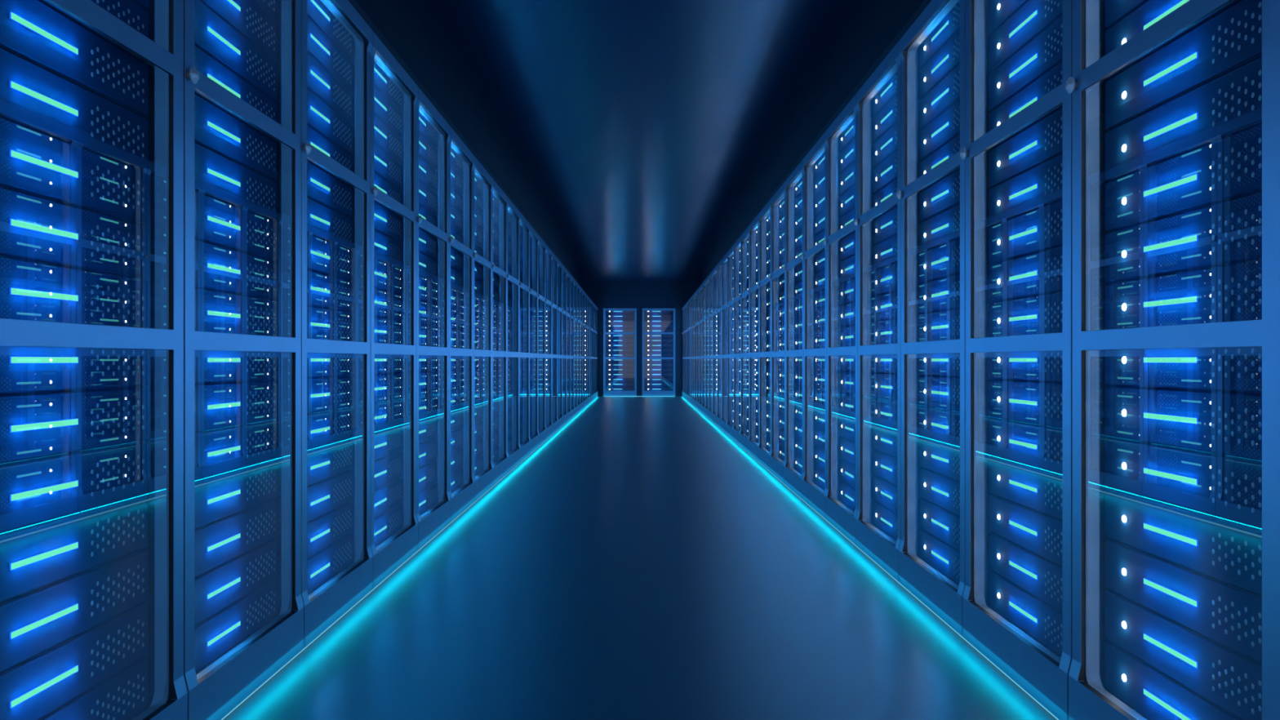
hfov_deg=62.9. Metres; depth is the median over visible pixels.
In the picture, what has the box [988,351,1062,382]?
server
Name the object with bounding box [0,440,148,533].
server
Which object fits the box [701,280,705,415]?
rack
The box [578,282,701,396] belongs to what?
wall
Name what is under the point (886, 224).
server
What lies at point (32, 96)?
server
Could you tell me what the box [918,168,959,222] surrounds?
server
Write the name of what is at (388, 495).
server
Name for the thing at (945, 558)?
server
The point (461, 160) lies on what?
rack
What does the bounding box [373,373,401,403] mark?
server
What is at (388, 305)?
server
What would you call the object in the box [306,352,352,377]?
server
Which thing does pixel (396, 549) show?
rack
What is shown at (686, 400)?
light strip
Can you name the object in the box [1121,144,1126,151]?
light
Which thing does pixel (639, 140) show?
ceiling
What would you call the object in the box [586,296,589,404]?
rack
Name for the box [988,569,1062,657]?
server
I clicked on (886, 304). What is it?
server
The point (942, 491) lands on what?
server
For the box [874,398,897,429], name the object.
server
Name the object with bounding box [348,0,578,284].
wall
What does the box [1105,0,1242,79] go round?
server
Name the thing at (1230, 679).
server
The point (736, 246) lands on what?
rack
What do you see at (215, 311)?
server
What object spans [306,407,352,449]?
server
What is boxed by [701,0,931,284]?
wall
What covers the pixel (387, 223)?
server
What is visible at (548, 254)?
rack
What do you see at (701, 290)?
rack
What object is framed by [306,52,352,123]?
server
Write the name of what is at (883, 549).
rack
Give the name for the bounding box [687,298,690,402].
rack
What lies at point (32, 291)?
server
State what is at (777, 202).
rack
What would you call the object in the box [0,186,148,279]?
server
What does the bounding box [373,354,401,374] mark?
server
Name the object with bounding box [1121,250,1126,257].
light
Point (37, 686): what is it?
server
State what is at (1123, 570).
light
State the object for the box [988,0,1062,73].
server
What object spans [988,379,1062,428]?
server
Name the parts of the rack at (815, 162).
glass pane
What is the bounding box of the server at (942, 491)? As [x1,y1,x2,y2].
[918,466,959,515]
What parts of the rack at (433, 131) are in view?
door knob, glass pane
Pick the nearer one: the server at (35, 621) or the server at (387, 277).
the server at (35, 621)
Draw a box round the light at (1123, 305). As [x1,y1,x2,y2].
[1121,303,1126,311]
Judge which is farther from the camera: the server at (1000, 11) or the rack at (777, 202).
the rack at (777, 202)
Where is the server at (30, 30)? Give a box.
[0,0,148,117]
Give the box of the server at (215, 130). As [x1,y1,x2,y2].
[194,93,276,181]
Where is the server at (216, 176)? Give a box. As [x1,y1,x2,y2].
[194,142,276,220]
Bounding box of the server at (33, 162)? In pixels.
[0,117,148,225]
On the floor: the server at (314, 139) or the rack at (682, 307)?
the rack at (682, 307)
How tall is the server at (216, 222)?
0.125 m
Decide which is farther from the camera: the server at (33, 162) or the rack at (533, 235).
the rack at (533, 235)
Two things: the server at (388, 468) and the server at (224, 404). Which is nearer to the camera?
the server at (224, 404)
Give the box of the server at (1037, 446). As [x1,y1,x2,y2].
[988,417,1062,474]
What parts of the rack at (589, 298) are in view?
glass pane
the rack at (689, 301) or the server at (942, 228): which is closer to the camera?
the server at (942, 228)
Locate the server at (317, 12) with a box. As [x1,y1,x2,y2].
[306,0,352,60]
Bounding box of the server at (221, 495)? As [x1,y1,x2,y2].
[194,459,276,528]
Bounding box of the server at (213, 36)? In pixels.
[194,0,276,101]
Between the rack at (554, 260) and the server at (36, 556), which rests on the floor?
the rack at (554, 260)
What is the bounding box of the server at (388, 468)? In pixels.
[373,451,401,489]
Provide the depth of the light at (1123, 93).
2.50 m
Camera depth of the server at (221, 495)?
2.98 m
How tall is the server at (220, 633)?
0.125 m
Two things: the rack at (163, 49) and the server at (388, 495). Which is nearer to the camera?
the rack at (163, 49)
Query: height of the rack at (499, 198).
2.324 m
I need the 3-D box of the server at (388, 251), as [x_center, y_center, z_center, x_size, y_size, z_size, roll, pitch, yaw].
[-1.327,-0.506,4.713,0.346,0.125,0.752,0,0,0]
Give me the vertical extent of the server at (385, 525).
0.125 m
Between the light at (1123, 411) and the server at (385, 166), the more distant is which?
the server at (385, 166)
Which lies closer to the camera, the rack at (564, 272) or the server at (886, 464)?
the server at (886, 464)
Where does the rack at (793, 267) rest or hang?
on the floor
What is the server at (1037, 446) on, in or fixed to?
in the rack at (1042, 673)
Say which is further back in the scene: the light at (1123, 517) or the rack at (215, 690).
the rack at (215, 690)
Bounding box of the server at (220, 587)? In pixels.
[194,538,276,626]
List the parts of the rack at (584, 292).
glass pane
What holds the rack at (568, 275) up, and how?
on the floor
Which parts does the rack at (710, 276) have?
glass pane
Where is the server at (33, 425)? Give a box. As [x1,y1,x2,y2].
[0,386,148,463]
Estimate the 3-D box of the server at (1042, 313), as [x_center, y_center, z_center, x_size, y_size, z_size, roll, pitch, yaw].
[1.327,-0.127,3.105,0.346,0.125,0.752,0,0,0]
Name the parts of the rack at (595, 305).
glass pane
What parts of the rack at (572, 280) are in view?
glass pane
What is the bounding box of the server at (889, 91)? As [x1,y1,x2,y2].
[880,71,897,111]
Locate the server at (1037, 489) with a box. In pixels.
[988,455,1062,519]
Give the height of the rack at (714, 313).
2.324 m
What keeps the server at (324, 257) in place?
in the rack at (322, 606)
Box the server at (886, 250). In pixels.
[875,234,897,271]
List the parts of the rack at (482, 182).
glass pane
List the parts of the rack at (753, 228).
glass pane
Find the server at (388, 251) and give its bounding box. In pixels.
[373,230,401,268]
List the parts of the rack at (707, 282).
glass pane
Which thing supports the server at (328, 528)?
in the rack at (322, 606)
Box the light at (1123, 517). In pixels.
[1121,515,1126,522]
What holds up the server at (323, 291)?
in the rack at (322, 606)
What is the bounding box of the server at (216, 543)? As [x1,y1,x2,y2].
[194,499,276,577]
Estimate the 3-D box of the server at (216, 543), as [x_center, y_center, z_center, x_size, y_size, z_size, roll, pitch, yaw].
[-1.327,0.506,2.965,0.346,0.125,0.752,0,0,0]
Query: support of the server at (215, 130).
in the rack at (215, 690)
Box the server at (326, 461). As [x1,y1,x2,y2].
[306,439,352,486]
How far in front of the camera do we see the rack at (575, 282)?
17.89 m
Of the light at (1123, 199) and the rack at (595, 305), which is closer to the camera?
the light at (1123, 199)
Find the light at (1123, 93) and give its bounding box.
[1121,91,1126,98]
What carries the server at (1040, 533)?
in the rack at (1042, 673)
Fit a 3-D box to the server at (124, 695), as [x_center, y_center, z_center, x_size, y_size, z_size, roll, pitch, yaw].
[-1.327,0.760,2.091,0.346,0.125,0.752,0,0,0]
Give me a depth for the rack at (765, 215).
9.27 m
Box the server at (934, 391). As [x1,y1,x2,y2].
[918,375,959,412]
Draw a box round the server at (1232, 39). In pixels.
[1105,0,1262,130]
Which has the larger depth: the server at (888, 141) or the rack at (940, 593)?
the server at (888, 141)
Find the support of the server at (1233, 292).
in the rack at (1089, 699)
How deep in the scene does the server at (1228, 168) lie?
2.21 m
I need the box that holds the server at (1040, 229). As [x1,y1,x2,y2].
[988,200,1062,264]
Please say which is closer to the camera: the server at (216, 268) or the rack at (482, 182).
the server at (216, 268)
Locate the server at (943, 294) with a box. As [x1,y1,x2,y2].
[918,273,959,314]
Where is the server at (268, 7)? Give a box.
[250,0,276,22]
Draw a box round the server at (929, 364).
[918,352,959,377]
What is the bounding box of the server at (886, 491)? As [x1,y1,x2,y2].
[875,475,897,513]
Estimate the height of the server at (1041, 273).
0.125 m
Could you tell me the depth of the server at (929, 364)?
4.04 m
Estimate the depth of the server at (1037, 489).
3.12 m
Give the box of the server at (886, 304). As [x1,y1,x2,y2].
[874,290,897,321]
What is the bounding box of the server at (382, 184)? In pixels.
[373,172,401,216]
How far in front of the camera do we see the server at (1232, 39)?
2.21 m
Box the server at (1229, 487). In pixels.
[1105,436,1262,528]
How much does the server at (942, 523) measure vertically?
0.125 m
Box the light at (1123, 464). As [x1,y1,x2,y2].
[1121,462,1126,469]
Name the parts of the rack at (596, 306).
glass pane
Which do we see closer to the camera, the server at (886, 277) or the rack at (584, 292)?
the server at (886, 277)
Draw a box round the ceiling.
[355,0,924,282]
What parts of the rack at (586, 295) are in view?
glass pane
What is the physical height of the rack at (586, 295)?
2.324 m
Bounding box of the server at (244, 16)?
[199,0,276,62]
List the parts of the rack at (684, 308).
glass pane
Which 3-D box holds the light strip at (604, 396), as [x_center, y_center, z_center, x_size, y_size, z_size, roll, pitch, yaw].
[-0.017,0.944,27.235,1.843,0.010,0.020,0,0,0]
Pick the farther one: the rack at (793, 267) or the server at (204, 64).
the rack at (793, 267)
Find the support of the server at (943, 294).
in the rack at (940, 593)
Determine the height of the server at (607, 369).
0.125 m
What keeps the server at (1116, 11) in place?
in the rack at (1089, 699)
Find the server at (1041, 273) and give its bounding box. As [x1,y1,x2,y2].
[988,245,1062,302]
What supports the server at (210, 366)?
in the rack at (215, 690)
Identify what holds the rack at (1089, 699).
on the floor
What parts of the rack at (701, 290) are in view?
door, glass pane, frame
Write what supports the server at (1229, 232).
in the rack at (1089, 699)
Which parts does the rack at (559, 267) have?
glass pane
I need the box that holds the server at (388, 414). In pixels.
[373,399,401,431]
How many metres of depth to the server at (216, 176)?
2.98 m
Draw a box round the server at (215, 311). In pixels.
[194,287,276,336]
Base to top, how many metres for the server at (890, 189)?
0.125 m
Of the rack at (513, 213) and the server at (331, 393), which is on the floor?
the rack at (513, 213)
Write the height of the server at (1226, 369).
0.125 m
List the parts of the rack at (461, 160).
door knob, glass pane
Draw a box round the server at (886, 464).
[875,448,897,485]
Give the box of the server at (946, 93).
[918,64,959,131]
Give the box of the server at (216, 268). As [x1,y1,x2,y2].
[194,239,276,300]
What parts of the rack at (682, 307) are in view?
glass pane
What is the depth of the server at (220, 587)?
2.98 m
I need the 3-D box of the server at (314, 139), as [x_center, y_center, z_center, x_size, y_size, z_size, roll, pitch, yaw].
[-1.327,-0.760,3.839,0.346,0.125,0.752,0,0,0]
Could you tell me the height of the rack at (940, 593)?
2.324 m
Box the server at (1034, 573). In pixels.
[988,531,1062,612]
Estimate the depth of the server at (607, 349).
27.29 m
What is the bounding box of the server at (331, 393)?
[306,375,352,413]
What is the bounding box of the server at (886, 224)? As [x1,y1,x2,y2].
[875,206,897,244]
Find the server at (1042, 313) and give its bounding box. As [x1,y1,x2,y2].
[988,291,1062,337]
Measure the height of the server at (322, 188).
0.125 m
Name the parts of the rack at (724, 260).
glass pane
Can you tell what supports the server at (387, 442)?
in the rack at (396, 549)
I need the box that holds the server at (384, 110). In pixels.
[373,85,399,137]
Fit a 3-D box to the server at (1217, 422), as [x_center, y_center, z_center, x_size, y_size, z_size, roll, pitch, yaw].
[1.327,0.127,2.231,0.346,0.125,0.752,0,0,0]
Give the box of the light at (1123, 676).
[1121,674,1126,681]
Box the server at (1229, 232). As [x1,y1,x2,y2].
[1105,191,1262,283]
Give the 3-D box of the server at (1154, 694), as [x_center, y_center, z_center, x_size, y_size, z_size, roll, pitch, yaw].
[1.327,0.760,2.231,0.346,0.125,0.752,0,0,0]
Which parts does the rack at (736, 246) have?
glass pane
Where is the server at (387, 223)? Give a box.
[373,201,401,242]
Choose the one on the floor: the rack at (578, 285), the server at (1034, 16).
the rack at (578, 285)
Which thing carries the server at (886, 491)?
in the rack at (883, 549)
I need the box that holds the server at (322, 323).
[306,306,352,341]
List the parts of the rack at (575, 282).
glass pane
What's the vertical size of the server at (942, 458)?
0.125 m
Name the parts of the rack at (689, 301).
glass pane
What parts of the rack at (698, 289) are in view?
glass pane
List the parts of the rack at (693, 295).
glass pane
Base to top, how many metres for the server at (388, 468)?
0.125 m
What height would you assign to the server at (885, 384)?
0.125 m
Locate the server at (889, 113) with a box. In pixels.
[880,94,897,137]
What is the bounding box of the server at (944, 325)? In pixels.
[918,307,959,342]
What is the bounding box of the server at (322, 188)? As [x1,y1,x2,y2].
[306,161,352,217]
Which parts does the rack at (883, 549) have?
door knob, glass pane, frame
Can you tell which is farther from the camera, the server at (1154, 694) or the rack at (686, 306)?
the rack at (686, 306)
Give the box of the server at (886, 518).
[876,501,897,540]
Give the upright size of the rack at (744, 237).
2.324 m
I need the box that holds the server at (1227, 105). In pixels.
[1105,56,1262,181]
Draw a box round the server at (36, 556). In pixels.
[0,494,148,602]
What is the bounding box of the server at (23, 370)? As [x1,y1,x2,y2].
[0,346,148,394]
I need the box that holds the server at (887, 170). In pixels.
[877,151,897,191]
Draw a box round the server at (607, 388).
[605,386,634,391]
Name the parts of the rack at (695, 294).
glass pane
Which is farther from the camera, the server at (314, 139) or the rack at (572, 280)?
the rack at (572, 280)
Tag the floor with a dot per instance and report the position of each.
(639, 563)
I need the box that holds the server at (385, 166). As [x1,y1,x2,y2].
[373,143,401,190]
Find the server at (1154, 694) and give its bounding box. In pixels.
[1105,640,1242,719]
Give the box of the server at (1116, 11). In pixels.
[1105,0,1149,28]
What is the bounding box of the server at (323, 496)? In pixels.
[306,470,352,522]
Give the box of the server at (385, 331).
[373,316,401,344]
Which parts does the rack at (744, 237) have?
glass pane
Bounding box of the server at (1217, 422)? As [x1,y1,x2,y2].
[1105,385,1262,461]
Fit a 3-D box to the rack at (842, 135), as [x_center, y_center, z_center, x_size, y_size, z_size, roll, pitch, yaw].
[1.330,-0.213,5.728,0.509,2.324,0.866,0,0,0]
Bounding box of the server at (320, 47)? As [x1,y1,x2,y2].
[306,16,352,92]
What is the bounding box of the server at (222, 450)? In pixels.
[194,419,276,480]
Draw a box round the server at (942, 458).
[918,435,959,481]
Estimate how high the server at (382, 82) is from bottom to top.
0.125 m
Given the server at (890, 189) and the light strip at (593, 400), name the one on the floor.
the light strip at (593, 400)
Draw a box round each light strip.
[221,400,593,719]
[604,395,675,396]
[686,400,1058,719]
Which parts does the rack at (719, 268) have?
glass pane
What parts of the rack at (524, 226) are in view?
glass pane, frame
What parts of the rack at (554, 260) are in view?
glass pane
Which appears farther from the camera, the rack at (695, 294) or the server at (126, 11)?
the rack at (695, 294)
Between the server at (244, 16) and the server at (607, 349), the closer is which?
the server at (244, 16)
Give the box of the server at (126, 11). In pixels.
[37,0,148,63]
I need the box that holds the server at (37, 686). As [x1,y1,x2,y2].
[0,602,148,719]
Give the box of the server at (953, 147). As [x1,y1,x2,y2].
[918,134,959,192]
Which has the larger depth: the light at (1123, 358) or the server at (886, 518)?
the server at (886, 518)
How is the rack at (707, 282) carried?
on the floor
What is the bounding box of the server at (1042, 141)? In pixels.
[988,107,1062,188]
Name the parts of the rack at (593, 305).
glass pane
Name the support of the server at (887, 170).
in the rack at (883, 549)
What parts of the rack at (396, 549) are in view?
door knob, frame, glass pane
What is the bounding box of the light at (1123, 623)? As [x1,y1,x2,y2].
[1121,621,1126,628]
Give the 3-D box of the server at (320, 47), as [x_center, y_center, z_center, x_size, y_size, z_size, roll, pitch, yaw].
[-1.327,-1.139,3.839,0.346,0.125,0.752,0,0,0]
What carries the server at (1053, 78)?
in the rack at (1042, 673)
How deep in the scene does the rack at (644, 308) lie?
27.23 m
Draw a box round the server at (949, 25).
[918,0,959,70]
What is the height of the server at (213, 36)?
0.125 m
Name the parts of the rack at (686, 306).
glass pane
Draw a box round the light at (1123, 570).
[1121,568,1126,575]
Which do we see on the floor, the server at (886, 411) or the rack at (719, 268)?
the rack at (719, 268)
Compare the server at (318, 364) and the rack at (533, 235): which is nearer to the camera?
the server at (318, 364)
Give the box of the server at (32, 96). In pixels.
[0,47,148,171]
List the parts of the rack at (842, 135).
door knob, glass pane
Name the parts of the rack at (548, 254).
glass pane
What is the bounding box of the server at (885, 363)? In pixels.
[874,354,897,373]
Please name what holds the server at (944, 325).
in the rack at (940, 593)
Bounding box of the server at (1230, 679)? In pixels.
[1105,589,1262,719]
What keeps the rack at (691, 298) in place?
on the floor
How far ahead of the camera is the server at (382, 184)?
4.79 m
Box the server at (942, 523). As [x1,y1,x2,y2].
[918,497,959,551]
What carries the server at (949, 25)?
in the rack at (940, 593)
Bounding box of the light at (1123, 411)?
[1121,408,1126,416]
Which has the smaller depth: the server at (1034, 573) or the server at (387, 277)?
the server at (1034, 573)
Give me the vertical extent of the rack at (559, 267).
2.324 m
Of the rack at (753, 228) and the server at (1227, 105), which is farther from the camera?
the rack at (753, 228)
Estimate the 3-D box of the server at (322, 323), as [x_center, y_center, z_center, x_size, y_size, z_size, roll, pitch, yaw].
[-1.327,-0.127,3.839,0.346,0.125,0.752,0,0,0]
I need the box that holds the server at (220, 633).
[194,578,276,673]
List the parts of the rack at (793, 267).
glass pane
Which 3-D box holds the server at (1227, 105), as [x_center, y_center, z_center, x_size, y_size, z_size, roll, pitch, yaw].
[1.327,-0.506,2.231,0.346,0.125,0.752,0,0,0]
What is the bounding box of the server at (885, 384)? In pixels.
[874,373,897,401]
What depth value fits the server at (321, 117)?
3.89 m
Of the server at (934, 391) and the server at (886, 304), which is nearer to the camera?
the server at (934, 391)
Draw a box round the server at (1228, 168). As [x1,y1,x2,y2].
[1105,124,1262,232]
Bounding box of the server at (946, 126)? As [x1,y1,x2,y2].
[918,99,959,161]
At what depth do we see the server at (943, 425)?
4.04 m
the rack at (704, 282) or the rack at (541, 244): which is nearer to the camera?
the rack at (541, 244)
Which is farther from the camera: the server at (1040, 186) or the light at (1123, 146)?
the server at (1040, 186)
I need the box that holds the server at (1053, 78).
[988,62,1062,150]
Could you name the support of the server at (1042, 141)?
in the rack at (1042, 673)
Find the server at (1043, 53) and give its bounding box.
[988,15,1062,111]
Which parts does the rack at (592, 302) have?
glass pane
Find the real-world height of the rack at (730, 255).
2.324 m
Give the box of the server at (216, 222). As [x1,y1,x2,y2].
[194,191,276,260]
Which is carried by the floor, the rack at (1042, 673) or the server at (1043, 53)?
the rack at (1042, 673)
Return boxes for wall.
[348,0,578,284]
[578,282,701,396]
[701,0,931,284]
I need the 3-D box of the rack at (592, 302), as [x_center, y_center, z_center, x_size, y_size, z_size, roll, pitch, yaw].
[-1.330,-0.213,23.940,0.509,2.324,0.866,0,0,0]
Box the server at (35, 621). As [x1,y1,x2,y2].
[0,548,148,672]
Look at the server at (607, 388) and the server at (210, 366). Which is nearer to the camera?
the server at (210, 366)
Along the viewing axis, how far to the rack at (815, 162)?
6.60 m
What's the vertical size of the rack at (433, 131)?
2.324 m
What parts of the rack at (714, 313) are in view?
glass pane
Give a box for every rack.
[0,0,187,719]
[183,0,303,719]
[301,0,373,648]
[370,30,417,588]
[416,86,450,550]
[448,127,474,522]
[472,155,493,502]
[491,179,507,485]
[506,197,519,473]
[519,212,529,462]
[528,224,538,453]
[537,235,546,446]
[545,244,552,439]
[551,253,557,434]
[556,258,562,430]
[561,265,567,426]
[566,271,570,422]
[570,275,574,419]
[573,280,577,415]
[577,283,580,413]
[579,287,582,410]
[582,289,585,408]
[584,293,587,406]
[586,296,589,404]
[589,297,591,403]
[591,300,593,401]
[592,302,595,399]
[594,305,595,398]
[595,306,597,397]
[603,306,636,395]
[642,306,675,395]
[681,306,684,396]
[683,305,685,398]
[684,302,687,399]
[685,301,688,400]
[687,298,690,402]
[689,296,692,404]
[691,293,694,406]
[693,291,697,408]
[696,287,699,410]
[698,284,703,413]
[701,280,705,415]
[704,275,709,418]
[707,271,712,422]
[711,266,717,425]
[715,259,722,429]
[720,253,727,434]
[725,245,733,439]
[731,236,741,445]
[738,226,749,453]
[746,214,759,461]
[756,199,771,471]
[768,182,785,484]
[782,160,804,498]
[800,132,826,518]
[822,93,857,545]
[853,41,901,582]
[896,0,965,636]
[959,0,1072,719]
[1064,0,1279,719]
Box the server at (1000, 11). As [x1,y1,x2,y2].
[988,0,1029,35]
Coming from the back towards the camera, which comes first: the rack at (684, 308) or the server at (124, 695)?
the rack at (684, 308)
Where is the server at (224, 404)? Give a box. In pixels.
[194,380,276,432]
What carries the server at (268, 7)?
in the rack at (215, 690)
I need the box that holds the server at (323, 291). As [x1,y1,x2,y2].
[306,270,352,312]
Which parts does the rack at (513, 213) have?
glass pane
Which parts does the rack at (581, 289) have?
glass pane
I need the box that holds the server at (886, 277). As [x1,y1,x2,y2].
[875,262,897,296]
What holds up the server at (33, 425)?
in the rack at (163, 49)
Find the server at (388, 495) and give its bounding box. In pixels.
[373,477,401,518]
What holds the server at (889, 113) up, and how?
in the rack at (883, 549)
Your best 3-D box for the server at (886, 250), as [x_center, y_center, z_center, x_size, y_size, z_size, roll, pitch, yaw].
[1.327,-0.506,4.853,0.346,0.125,0.752,0,0,0]
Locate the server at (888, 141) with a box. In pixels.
[878,122,897,165]
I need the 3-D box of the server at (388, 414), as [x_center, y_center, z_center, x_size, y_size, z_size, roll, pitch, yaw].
[-1.327,0.253,4.713,0.346,0.125,0.752,0,0,0]
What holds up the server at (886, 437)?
in the rack at (883, 549)
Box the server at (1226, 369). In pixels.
[1105,346,1262,393]
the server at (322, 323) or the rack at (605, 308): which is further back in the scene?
the rack at (605, 308)
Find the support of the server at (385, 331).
in the rack at (396, 549)
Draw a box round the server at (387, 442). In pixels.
[373,425,401,461]
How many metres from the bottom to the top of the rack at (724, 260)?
2.324 m
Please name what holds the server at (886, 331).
in the rack at (883, 549)
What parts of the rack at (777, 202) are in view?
glass pane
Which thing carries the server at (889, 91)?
in the rack at (883, 549)
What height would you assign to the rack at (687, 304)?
2.324 m
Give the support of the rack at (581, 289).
on the floor
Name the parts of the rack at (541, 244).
glass pane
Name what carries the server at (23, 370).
in the rack at (163, 49)
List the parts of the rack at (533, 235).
glass pane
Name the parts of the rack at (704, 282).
glass pane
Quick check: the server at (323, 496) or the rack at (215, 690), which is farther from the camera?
the server at (323, 496)
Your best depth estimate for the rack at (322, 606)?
4.21 m
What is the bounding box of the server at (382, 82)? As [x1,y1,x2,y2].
[373,61,399,111]
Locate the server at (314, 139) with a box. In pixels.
[306,124,352,186]
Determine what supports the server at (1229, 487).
in the rack at (1089, 699)
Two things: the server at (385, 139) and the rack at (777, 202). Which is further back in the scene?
the rack at (777, 202)
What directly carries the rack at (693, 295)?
on the floor
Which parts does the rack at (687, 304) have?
glass pane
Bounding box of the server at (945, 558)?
[918,527,959,585]
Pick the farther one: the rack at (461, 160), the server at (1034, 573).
the rack at (461, 160)
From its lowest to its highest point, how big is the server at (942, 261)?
0.125 m
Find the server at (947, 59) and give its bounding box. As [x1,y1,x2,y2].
[918,29,959,100]
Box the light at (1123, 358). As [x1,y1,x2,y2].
[1121,356,1126,363]
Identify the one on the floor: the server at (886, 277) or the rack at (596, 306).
the rack at (596, 306)
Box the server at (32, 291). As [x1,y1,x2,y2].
[0,256,148,328]
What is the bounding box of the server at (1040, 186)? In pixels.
[988,153,1062,226]
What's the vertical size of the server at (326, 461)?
0.125 m
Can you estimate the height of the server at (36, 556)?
0.125 m
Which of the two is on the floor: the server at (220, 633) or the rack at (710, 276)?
the rack at (710, 276)
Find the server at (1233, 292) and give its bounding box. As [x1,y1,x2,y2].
[1105,258,1262,329]
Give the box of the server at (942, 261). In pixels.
[918,238,959,284]
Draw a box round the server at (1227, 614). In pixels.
[1105,538,1262,663]
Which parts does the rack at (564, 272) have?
glass pane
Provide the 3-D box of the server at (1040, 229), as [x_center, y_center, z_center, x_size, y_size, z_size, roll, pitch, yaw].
[1.327,-0.380,3.105,0.346,0.125,0.752,0,0,0]
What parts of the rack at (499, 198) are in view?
glass pane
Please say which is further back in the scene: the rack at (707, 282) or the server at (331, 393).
the rack at (707, 282)
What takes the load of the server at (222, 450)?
in the rack at (215, 690)
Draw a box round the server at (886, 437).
[875,423,897,457]
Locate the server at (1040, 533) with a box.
[988,493,1062,566]
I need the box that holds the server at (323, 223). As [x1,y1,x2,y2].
[306,197,352,249]
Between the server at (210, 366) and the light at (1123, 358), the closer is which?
the light at (1123, 358)
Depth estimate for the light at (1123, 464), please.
2.50 m
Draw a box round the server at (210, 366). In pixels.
[194,350,276,383]
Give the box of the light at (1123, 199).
[1121,197,1126,204]
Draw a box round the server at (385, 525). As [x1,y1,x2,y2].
[373,503,401,546]
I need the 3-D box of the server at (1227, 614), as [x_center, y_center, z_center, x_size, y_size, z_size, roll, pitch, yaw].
[1.327,0.506,2.231,0.346,0.125,0.752,0,0,0]
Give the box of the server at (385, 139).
[373,114,401,164]
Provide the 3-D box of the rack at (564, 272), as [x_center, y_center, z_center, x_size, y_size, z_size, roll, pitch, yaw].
[-1.330,-0.213,15.200,0.509,2.324,0.866,0,0,0]
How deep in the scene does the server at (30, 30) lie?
2.13 m
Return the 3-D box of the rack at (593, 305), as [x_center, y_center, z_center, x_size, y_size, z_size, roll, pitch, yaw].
[-1.330,-0.213,24.814,0.509,2.324,0.866,0,0,0]
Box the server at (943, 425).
[918,405,959,446]
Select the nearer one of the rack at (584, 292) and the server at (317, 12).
the server at (317, 12)
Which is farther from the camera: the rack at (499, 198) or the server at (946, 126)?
the rack at (499, 198)
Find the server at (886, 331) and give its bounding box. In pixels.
[874,318,897,344]
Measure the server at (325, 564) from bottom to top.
0.125 m
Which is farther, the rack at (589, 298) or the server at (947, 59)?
the rack at (589, 298)
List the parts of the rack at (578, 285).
glass pane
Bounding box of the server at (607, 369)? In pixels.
[605,367,634,372]
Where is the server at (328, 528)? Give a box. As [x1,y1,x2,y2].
[306,502,352,558]
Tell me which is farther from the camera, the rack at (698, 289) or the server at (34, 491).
the rack at (698, 289)
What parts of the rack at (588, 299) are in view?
glass pane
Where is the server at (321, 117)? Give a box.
[306,88,352,155]
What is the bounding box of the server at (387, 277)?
[373,258,401,294]
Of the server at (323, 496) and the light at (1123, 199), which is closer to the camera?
the light at (1123, 199)
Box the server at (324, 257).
[306,233,352,280]
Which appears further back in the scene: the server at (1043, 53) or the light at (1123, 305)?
the server at (1043, 53)
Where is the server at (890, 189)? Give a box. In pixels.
[876,178,897,218]
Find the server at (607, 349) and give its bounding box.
[605,347,634,352]
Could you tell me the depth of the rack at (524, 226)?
9.98 m
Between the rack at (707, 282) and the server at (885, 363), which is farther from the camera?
the rack at (707, 282)
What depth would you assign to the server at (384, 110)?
4.78 m
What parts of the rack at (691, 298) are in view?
glass pane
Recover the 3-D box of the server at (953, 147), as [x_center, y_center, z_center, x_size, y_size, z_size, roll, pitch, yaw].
[1.327,-0.760,3.979,0.346,0.125,0.752,0,0,0]
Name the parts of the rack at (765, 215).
glass pane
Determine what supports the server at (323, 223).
in the rack at (322, 606)
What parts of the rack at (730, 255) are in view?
frame, glass pane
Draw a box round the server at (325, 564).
[306,533,352,594]
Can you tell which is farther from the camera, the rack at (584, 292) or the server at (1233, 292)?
the rack at (584, 292)
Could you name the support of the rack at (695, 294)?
on the floor
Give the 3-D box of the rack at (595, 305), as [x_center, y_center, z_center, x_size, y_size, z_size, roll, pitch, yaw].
[-1.330,-0.213,25.688,0.509,2.324,0.866,0,0,0]
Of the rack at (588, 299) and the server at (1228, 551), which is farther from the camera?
the rack at (588, 299)
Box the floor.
[222,395,1057,719]
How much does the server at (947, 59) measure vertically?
0.125 m
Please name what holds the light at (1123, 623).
attached to the server at (1230, 679)
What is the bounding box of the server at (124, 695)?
[37,656,148,719]
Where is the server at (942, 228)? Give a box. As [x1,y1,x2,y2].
[918,204,959,253]
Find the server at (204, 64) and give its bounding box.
[194,45,276,141]
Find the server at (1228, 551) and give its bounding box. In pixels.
[1105,487,1262,595]
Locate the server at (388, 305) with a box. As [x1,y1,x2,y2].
[373,288,401,320]
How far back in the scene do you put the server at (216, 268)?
2.98 m
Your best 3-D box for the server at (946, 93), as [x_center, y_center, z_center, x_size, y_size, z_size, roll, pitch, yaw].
[1.327,-1.013,3.979,0.346,0.125,0.752,0,0,0]

